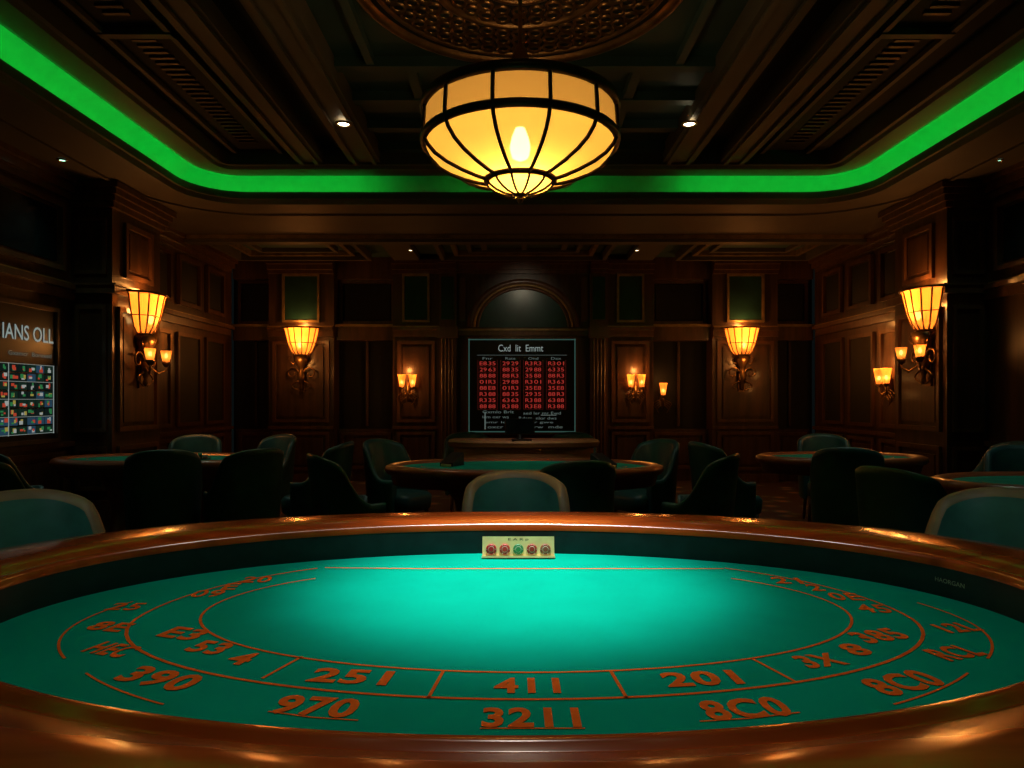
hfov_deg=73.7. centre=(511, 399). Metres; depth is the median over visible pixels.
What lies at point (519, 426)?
monitor
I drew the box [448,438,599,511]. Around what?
table
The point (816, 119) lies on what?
ceiling
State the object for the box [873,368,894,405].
wall lamp
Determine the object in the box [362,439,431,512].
chair
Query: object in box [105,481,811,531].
floor
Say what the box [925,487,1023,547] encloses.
chair
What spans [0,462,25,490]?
chair
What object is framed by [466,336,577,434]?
scoreboard
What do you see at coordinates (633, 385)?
wall lamp
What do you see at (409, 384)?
wall lamp
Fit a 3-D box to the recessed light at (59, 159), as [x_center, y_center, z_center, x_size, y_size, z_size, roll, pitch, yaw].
[-4.150,-2.212,6.300,0.090,0.014,0.090,0,0,0]
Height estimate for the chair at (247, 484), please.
0.956 m
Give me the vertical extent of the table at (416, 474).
0.805 m
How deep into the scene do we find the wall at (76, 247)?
7.00 m
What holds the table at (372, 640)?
on the floor
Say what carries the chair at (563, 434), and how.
on the floor
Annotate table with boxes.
[0,512,1023,767]
[49,452,232,532]
[385,458,663,511]
[448,438,599,511]
[755,451,928,475]
[931,471,1023,494]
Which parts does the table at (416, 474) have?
rail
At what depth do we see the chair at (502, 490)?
3.60 m
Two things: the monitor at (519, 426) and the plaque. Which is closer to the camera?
the plaque
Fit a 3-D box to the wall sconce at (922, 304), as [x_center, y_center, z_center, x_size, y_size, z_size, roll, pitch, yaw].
[4.322,-0.666,7.250,0.329,1.032,0.636,0,0,0]
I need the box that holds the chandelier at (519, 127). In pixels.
[420,0,620,203]
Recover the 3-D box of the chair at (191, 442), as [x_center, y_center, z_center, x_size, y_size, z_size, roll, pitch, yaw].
[-3.404,0.853,7.268,0.561,0.956,0.607,0,0,-11]
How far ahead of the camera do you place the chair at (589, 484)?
4.26 m
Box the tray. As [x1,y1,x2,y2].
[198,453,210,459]
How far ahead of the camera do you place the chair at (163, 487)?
5.19 m
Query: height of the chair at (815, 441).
0.956 m
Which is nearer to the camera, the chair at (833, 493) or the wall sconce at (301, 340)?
the chair at (833, 493)
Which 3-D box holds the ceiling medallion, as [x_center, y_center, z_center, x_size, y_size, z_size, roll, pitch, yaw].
[0.050,-2.605,4.200,2.180,0.070,2.180,0,0,0]
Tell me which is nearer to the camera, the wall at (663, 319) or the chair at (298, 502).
the chair at (298, 502)
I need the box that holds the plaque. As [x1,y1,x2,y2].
[482,536,554,557]
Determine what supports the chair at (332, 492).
on the floor
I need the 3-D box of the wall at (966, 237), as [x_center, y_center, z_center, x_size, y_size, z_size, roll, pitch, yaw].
[4.655,-0.505,4.000,0.650,3.670,14.000,0,0,0]
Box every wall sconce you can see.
[127,289,171,387]
[281,326,320,391]
[723,326,761,391]
[895,284,944,385]
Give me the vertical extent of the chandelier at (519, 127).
1.420 m
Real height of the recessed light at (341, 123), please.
0.014 m
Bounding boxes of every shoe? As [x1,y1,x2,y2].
[440,452,463,466]
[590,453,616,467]
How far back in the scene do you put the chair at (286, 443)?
7.33 m
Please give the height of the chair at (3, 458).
0.956 m
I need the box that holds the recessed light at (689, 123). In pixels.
[681,120,697,127]
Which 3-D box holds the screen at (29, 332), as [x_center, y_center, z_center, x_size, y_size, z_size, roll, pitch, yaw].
[-4.447,-0.240,5.720,0.085,1.300,1.880,0,0,0]
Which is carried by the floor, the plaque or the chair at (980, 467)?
the chair at (980, 467)
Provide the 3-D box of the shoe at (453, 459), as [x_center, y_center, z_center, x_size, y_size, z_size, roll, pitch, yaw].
[-0.502,0.493,5.694,0.120,0.105,0.212,0,0,23]
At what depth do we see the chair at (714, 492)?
4.70 m
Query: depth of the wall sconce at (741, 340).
10.83 m
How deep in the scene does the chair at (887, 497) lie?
3.78 m
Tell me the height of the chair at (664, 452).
0.956 m
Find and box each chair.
[0,454,42,488]
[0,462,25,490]
[0,489,105,547]
[123,449,202,529]
[168,434,221,452]
[203,448,283,522]
[257,434,295,498]
[281,441,353,516]
[306,453,385,515]
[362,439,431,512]
[462,470,569,511]
[539,460,615,511]
[551,432,596,452]
[613,438,679,513]
[661,453,739,516]
[688,441,762,517]
[797,433,850,521]
[810,447,884,525]
[855,466,946,532]
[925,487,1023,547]
[972,441,1023,471]
[984,444,1023,471]
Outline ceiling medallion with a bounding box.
[356,0,682,62]
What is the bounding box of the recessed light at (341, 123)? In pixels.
[335,120,351,127]
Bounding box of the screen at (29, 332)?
[0,297,59,447]
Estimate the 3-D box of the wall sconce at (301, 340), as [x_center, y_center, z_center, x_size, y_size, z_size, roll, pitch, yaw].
[-3.370,-0.646,10.863,0.636,1.032,0.329,0,0,0]
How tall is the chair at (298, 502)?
0.956 m
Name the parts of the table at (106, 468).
rail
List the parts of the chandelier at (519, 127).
bowl glass, drum glass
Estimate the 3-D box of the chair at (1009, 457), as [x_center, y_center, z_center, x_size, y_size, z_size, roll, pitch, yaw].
[4.159,0.853,5.516,0.561,0.956,0.607,0,0,28]
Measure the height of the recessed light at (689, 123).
0.014 m
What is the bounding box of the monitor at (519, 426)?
[505,418,534,440]
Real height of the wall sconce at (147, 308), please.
1.032 m
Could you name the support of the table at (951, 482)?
on the floor
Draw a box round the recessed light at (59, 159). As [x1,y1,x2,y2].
[56,158,67,161]
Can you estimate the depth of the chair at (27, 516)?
2.89 m
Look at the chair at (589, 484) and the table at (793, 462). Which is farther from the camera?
the table at (793, 462)
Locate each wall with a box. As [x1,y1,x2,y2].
[0,140,237,529]
[232,256,813,482]
[808,160,1023,476]
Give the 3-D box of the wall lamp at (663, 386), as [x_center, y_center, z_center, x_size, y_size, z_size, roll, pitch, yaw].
[2.466,-0.031,11.163,0.235,0.488,0.230,0,0,-42]
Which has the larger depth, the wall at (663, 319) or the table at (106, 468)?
the wall at (663, 319)
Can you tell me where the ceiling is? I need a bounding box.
[0,0,1023,260]
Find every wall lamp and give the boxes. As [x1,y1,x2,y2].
[397,374,416,404]
[626,374,645,404]
[653,383,671,412]
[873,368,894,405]
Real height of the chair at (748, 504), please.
0.956 m

